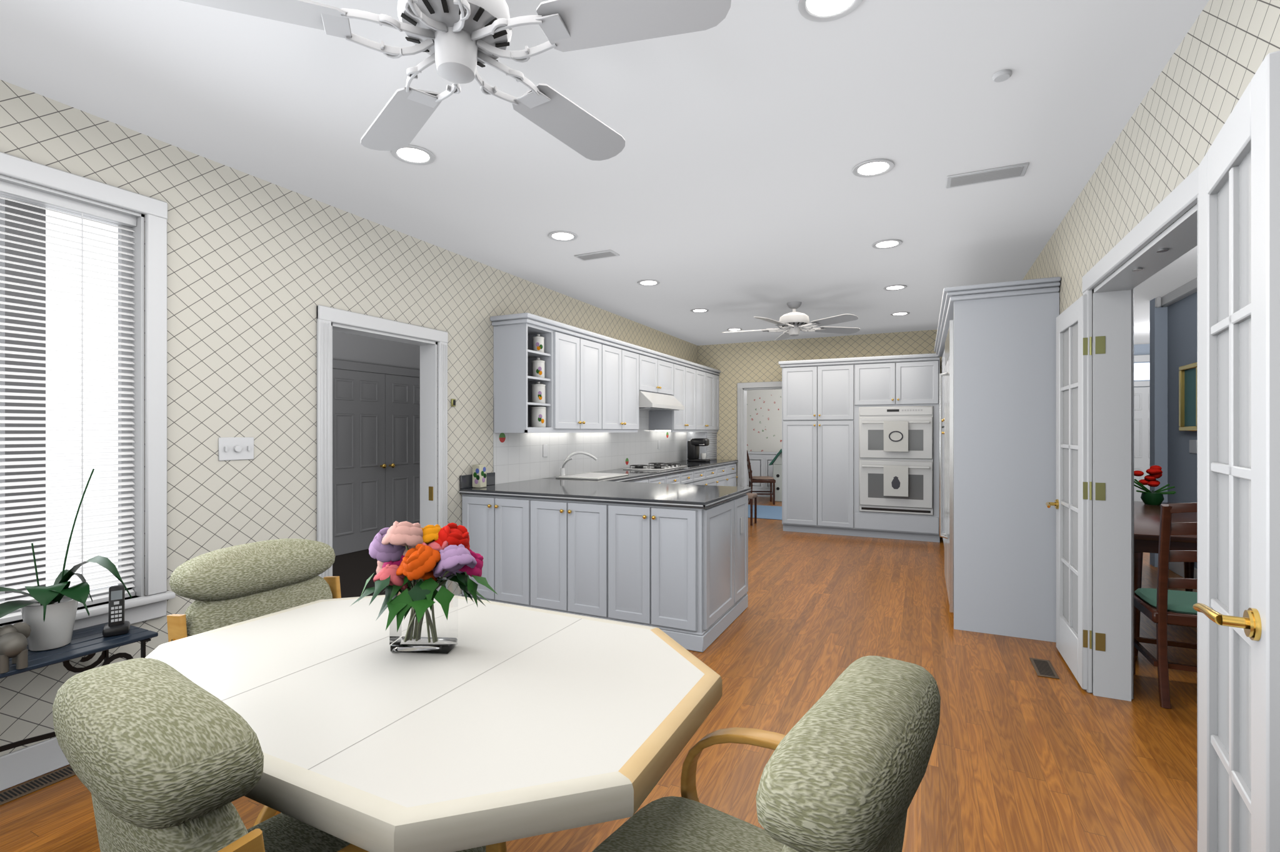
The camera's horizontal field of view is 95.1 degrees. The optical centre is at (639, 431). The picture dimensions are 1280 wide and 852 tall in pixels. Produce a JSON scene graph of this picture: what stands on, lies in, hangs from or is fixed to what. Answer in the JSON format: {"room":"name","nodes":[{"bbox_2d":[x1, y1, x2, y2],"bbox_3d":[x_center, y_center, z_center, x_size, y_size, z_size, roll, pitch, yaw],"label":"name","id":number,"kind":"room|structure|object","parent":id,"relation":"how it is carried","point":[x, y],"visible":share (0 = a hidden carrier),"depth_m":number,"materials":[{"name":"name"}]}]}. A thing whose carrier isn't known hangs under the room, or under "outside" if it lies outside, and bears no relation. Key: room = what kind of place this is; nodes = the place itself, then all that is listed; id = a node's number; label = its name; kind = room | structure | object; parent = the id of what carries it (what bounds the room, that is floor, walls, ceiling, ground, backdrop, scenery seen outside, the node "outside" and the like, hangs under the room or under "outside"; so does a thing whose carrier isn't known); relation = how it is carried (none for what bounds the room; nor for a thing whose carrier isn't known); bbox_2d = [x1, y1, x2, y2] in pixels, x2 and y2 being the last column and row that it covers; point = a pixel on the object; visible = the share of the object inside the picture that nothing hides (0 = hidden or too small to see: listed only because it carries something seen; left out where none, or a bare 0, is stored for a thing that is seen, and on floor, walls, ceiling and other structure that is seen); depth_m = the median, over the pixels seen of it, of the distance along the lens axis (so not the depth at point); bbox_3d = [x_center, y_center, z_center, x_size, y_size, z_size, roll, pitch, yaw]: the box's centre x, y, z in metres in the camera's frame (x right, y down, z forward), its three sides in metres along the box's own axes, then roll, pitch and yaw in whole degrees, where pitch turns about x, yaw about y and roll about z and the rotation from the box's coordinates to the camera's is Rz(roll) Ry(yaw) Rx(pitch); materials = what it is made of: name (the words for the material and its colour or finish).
{"room":"eat-in kitchen","nodes":[
{"label":"eat-in kitchen","id":0,"kind":"room"},
{"bbox_2d":[0,196,419,601],"bbox_3d":[-2.331,0.015,5.672,2.560,2.690,6.200,0,0,26],"label":"wall","id":1,"kind":"structure","parent":0,"point":[346,347],"depth_m":2.38,"materials":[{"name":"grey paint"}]},
{"bbox_2d":[332,359,419,556],"bbox_3d":[-2.979,0.295,6.888,0.094,2.130,1.710,0,0,26],"label":"closet doors","id":2,"kind":"structure","parent":1,"relation":"in","point":[376,417],"depth_m":6.71,"materials":[{"name":"grey wood"}]},
{"bbox_2d":[332,549,416,598],"bbox_3d":[-2.286,1.357,5.650,2.420,0.006,5.800,0,0,26],"label":"floor","id":3,"kind":"structure","parent":0,"point":[354,569],"depth_m":5.62,"materials":[{"name":"brown wood"}]},
{"bbox_2d":[0,496,1197,851],"bbox_3d":[2.661,1.385,4.468,7.480,0.050,14.040,0,0,26],"label":"floor","id":4,"kind":"structure","parent":0,"point":[1021,760],"depth_m":2.73,"materials":[{"name":"brown wood"}]},
{"bbox_2d":[0,765,75,805],"bbox_3d":[-2.306,1.357,2.242,0.192,0.006,0.242,0,0,-14],"label":"floor vent","id":5,"kind":"object","parent":4,"relation":"in","point":[12,794],"depth_m":2.24,"materials":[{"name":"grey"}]},
{"bbox_2d":[0,622,158,752],"bbox_3d":[-2.306,1.086,1.976,0.360,0.552,1.000,0,0,26],"label":"side table","id":6,"kind":"object","parent":4,"relation":"on","point":[89,641],"visible":0.51,"depth_m":2.23,"materials":[{"name":"blue"}]},
{"bbox_2d":[0,622,31,673],"bbox_3d":[-2.198,0.741,2.033,0.233,0.135,0.112,0,0,26],"label":"elephant figurine","id":7,"kind":"object","parent":6,"relation":"on","point":[13,640],"visible":1,"depth_m":1.99,"materials":[{"name":"grey ceramic"}]},
{"bbox_2d":[0,468,131,651],"bbox_3d":[-2.203,0.478,2.117,0.254,0.661,0.505,0,0,26],"label":"orchid pot","id":8,"kind":"object","parent":6,"relation":"on","point":[50,617],"visible":0.99,"depth_m":2.16,"materials":[{"name":"white ceramic"}]},
{"bbox_2d":[102,585,129,637],"bbox_3d":[-2.093,0.715,2.339,0.080,0.186,0.090,0,0,-39],"label":"cordless phone","id":9,"kind":"object","parent":6,"relation":"on","point":[116,625],"visible":0.98,"depth_m":2.33,"materials":[{"name":"black plastic"}]},
{"bbox_2d":[166,538,341,826],"bbox_3d":[-1.199,0.887,2.064,0.664,0.944,0.620,0,0,26],"label":"chair","id":10,"kind":"object","parent":4,"relation":"on","point":[233,585],"visible":0.24,"depth_m":2.06,"materials":[{"name":"green fabric"}]},
{"bbox_2d":[52,658,506,851],"bbox_3d":[-0.690,0.887,1.175,0.620,0.944,0.664,0,0,36],"label":"chair","id":11,"kind":"object","parent":4,"relation":"on","point":[163,762],"visible":0.6,"depth_m":0.87,"materials":[{"name":"green fabric"}]},
{"bbox_2d":[145,595,722,851],"bbox_3d":[-0.587,0.985,1.570,1.520,0.750,1.020,0,0,26],"label":"dining table","id":12,"kind":"object","parent":4,"relation":"on","point":[537,722],"visible":0.88,"depth_m":1.26,"materials":[{"name":"white laminate"}]},
{"bbox_2d":[350,521,496,654],"bbox_3d":[-0.586,0.427,1.632,0.378,0.363,0.353,0,0,26],"label":"flower vase","id":13,"kind":"object","parent":12,"relation":"on","point":[405,552],"visible":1,"depth_m":1.58,"materials":[{"name":"clear glass"}]},
{"bbox_2d":[459,451,751,653],"bbox_3d":[0.643,0.778,6.323,1.948,1.164,5.240,0,0,26],"label":"base cabinets","id":14,"kind":"object","parent":4,"relation":"on","point":[662,546],"visible":1,"depth_m":3.98,"materials":[{"name":"white wood"}]},
{"bbox_2d":[472,465,486,488],"bbox_3d":[-1.235,0.347,4.499,0.082,0.174,0.082,0,0,26],"label":"box","id":15,"kind":"object","parent":14,"relation":"on","point":[479,471],"visible":1,"depth_m":4.47,"materials":[{"name":"beige ceramic"}]},
{"bbox_2d":[687,438,709,462],"bbox_3d":[0.832,0.269,8.278,0.280,0.330,0.214,0,0,26],"label":"coffee maker","id":16,"kind":"object","parent":14,"relation":"on","point":[693,445],"visible":1,"depth_m":8.21,"materials":[{"name":"black plastic"}]},
{"bbox_2d":[746,450,775,504],"bbox_3d":[2.240,0.848,11.052,0.576,1.031,0.480,0,0,6],"label":"chair","id":17,"kind":"object","parent":4,"relation":"on","point":[754,479],"visible":0.72,"depth_m":10.85,"materials":[{"name":"brown wood"}]},
{"bbox_2d":[748,505,781,519],"bbox_3d":[2.570,1.356,9.606,2.500,0.008,1.560,0,0,26],"label":"rug","id":18,"kind":"object","parent":4,"relation":"on","point":[763,512],"visible":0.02,"depth_m":9.70,"materials":[{"name":"blue fabric"}]},
{"bbox_2d":[591,656,940,851],"bbox_3d":[0.176,0.887,1.095,0.664,0.944,0.620,0,0,36],"label":"chair","id":19,"kind":"object","parent":4,"relation":"on","point":[846,777],"visible":1,"depth_m":0.85,"materials":[{"name":"green fabric"}]},
{"bbox_2d":[768,448,781,501],"bbox_3d":[2.785,0.850,11.367,0.480,1.020,0.400,0,0,26],"label":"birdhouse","id":20,"kind":"object","parent":4,"relation":"on","point":[777,462],"visible":0.47,"depth_m":11.26,"materials":[{"name":"white wood"}]},
{"bbox_2d":[778,353,939,542],"bbox_3d":[2.872,0.210,7.743,1.940,2.300,0.750,0,0,26],"label":"pantry cabinet","id":21,"kind":"object","parent":4,"relation":"on","point":[860,435],"visible":1,"depth_m":7.44,"materials":[{"name":"white wood"}]},
{"bbox_2d":[933,276,1061,642],"bbox_3d":[3.099,0.190,5.381,0.676,2.340,3.415,0,0,26],"label":"enclosure","id":22,"kind":"object","parent":4,"relation":"on","point":[995,342],"visible":1,"depth_m":3.89,"materials":[{"name":"white wood"}]},
{"bbox_2d":[1029,658,1059,679],"bbox_3d":[2.306,1.357,3.340,0.254,0.006,0.274,0,0,-14],"label":"floor vent","id":23,"kind":"object","parent":4,"relation":"in","point":[1044,668],"depth_m":3.33,"materials":[{"name":"brown"}]},
{"bbox_2d":[1133,503,1197,709],"bbox_3d":[2.845,0.848,2.961,0.480,1.031,0.576,0,0,26],"label":"chair","id":24,"kind":"object","parent":4,"relation":"on","point":[1164,607],"visible":0.41,"depth_m":2.89,"materials":[{"name":"brown wood"}]},
{"bbox_2d":[1133,501,1197,656],"bbox_3d":[3.776,0.985,4.203,1.040,0.750,2.050,0,0,26],"label":"table","id":25,"kind":"object","parent":4,"relation":"on","point":[1146,517],"visible":0.13,"depth_m":3.52,"materials":[{"name":"brown wood"}]},
{"bbox_2d":[1133,465,1176,505],"bbox_3d":[4.245,0.445,4.859,0.305,0.327,0.253,0,0,26],"label":"flower arrangement","id":26,"kind":"object","parent":25,"relation":"on","point":[1155,498],"visible":0.96,"depth_m":4.80,"materials":[{"name":"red plant"}]},
{"bbox_2d":[0,0,1209,345],"bbox_3d":[1.471,-1.380,5.040,10.120,0.100,14.040,0,0,26],"label":"ceiling","id":27,"kind":"structure","parent":0,"point":[732,187],"depth_m":2.58,"materials":[{"name":"white paint"}]},
{"bbox_2d":[178,0,731,160],"bbox_3d":[-0.471,-1.157,1.649,1.445,0.347,1.435,0,0,26],"label":"ceiling fan","id":28,"kind":"object","parent":27,"relation":"attached to","point":[459,36],"visible":1,"depth_m":1.57,"materials":[{"name":"white"}]},
{"bbox_2d":[721,301,859,340],"bbox_3d":[1.547,-1.157,6.076,1.418,0.347,1.454,0,0,26],"label":"ceiling fan","id":29,"kind":"object","parent":27,"relation":"attached to","point":[794,321],"visible":1,"depth_m":5.99,"materials":[{"name":"white"}]},
{"bbox_2d":[573,69,1029,261],"bbox_3d":[0.542,-1.322,3.306,2.850,0.015,1.392,0,0,26],"label":"vents","id":30,"kind":"object","parent":27,"relation":"attached to","point":[1017,170],"depth_m":3.03,"materials":[{"name":"white metal"}]},
{"bbox_2d":[0,0,1279,756],"bbox_3d":[2.517,0.015,4.493,7.760,2.690,13.960,0,0,26],"label":"wall","id":31,"kind":"structure","parent":0,"point":[252,260],"depth_m":3.06,"materials":[{"name":"paper"}]},
{"bbox_2d":[0,180,136,624],"bbox_3d":[-2.532,-0.110,2.106,0.040,1.697,1.172,0,0,26],"label":"window blinds","id":32,"kind":"object","parent":31,"relation":"attached to","point":[6,189],"visible":1,"depth_m":2.42,"materials":[{"name":"white plastic"}]},
{"bbox_2d":[218,437,253,461],"bbox_3d":[-2.044,0.090,2.970,0.020,0.116,0.170,0,0,26],"label":"wall switch plate","id":33,"kind":"object","parent":31,"relation":"attached to","point":[230,449],"visible":1,"depth_m":2.96,"materials":[{"name":"white plastic"}]},
{"bbox_2d":[451,399,455,406],"bbox_3d":[-1.384,-0.210,4.340,0.020,0.056,0.034,0,0,26],"label":"thermostat","id":34,"kind":"object","parent":31,"relation":"attached to","point":[453,401],"visible":1,"depth_m":4.33,"materials":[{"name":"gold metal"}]},
{"bbox_2d":[493,398,686,484],"bbox_3d":[-0.142,0.083,6.931,0.012,0.705,4.827,0,0,26],"label":"backsplash","id":35,"kind":"structure","parent":31,"relation":"attached to","point":[517,457],"depth_m":5.92,"materials":[{"name":"tile"}]},
{"bbox_2d":[0,151,1198,851],"bbox_3d":[0.484,0.155,3.679,4.262,2.410,10.450,0,0,26],"label":"trim","id":36,"kind":"structure","parent":31,"relation":"attached to","point":[1110,305],"depth_m":2.94,"materials":[{"name":"white wood"}]},
{"bbox_2d":[1095,336,1105,651],"bbox_3d":[2.355,0.320,2.993,0.041,1.610,0.002,0,0,26],"label":"hinges","id":37,"kind":"object","parent":36,"relation":"attached to","point":[1100,340],"depth_m":2.99,"materials":[{"name":"gold metal"}]},
{"bbox_2d":[490,312,721,460],"bbox_3d":[0.068,-0.247,6.802,0.497,1.356,4.877,0,0,26],"label":"upper cabinet","id":38,"kind":"object","parent":31,"relation":"attached to","point":[550,376],"visible":0.98,"depth_m":5.43,"materials":[{"name":"white wood"}]},
{"bbox_2d":[746,451,778,497],"bbox_3d":[3.916,0.895,11.411,4.040,0.930,0.040,0,0,26],"label":"trim","id":39,"kind":"structure","parent":31,"relation":"attached to","point":[760,462],"depth_m":12.08,"materials":[{"name":"white wood"}]},
{"bbox_2d":[1045,295,1091,690],"bbox_3d":[2.431,0.319,3.350,0.114,2.058,0.676,0,0,26],"label":"french door","id":40,"kind":"structure","parent":31,"relation":"in","point":[1070,504],"depth_m":3.33,"materials":[{"name":"white wood"}]},
{"bbox_2d":[1133,277,1197,579],"bbox_3d":[4.795,0.015,4.684,2.680,2.690,10.200,0,0,26],"label":"trim","id":41,"kind":"structure","parent":31,"relation":"attached to","point":[1141,370],"depth_m":8.92,"materials":[{"name":"white wood"}]},
{"bbox_2d":[1178,362,1197,431],"bbox_3d":[4.947,-0.300,5.254,0.040,0.600,0.420,0,0,26],"label":"picture frame","id":42,"kind":"object","parent":31,"relation":"attached to","point":[1187,374],"visible":0.62,"depth_m":5.32,"materials":[{"name":"gold metal"}]},
{"bbox_2d":[1189,440,1197,453],"bbox_3d":[4.962,0.140,5.247,0.007,0.120,0.160,0,0,26],"label":"switch plate","id":43,"kind":"object","parent":31,"relation":"attached to","point":[1193,444],"visible":1,"depth_m":5.24,"materials":[{"name":"white plastic"}]},
{"bbox_2d":[1192,50,1279,851],"bbox_3d":[1.362,0.319,1.307,0.191,2.058,0.559,0,0,42],"label":"french door","id":44,"kind":"structure","parent":31,"relation":"in","point":[1238,607],"depth_m":1.30,"materials":[{"name":"white wood"}]},
{"bbox_2d":[746,493,757,525],"bbox_3d":[1.552,1.140,8.575,0.280,0.440,0.280,0,0,26],"label":"stool","id":45,"kind":"object","parent":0,"point":[750,495],"depth_m":8.51,"materials":[{"name":"wood"}]},
{"label":"outside","id":46,"kind":"structure","parent":0,"visible":0},
{"bbox_2d":[45,208,118,589],"bbox_3d":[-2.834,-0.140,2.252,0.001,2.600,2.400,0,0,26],"label":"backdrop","id":47,"kind":"structure","parent":46,"point":[47,212],"depth_m":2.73,"materials":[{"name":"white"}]}
]}

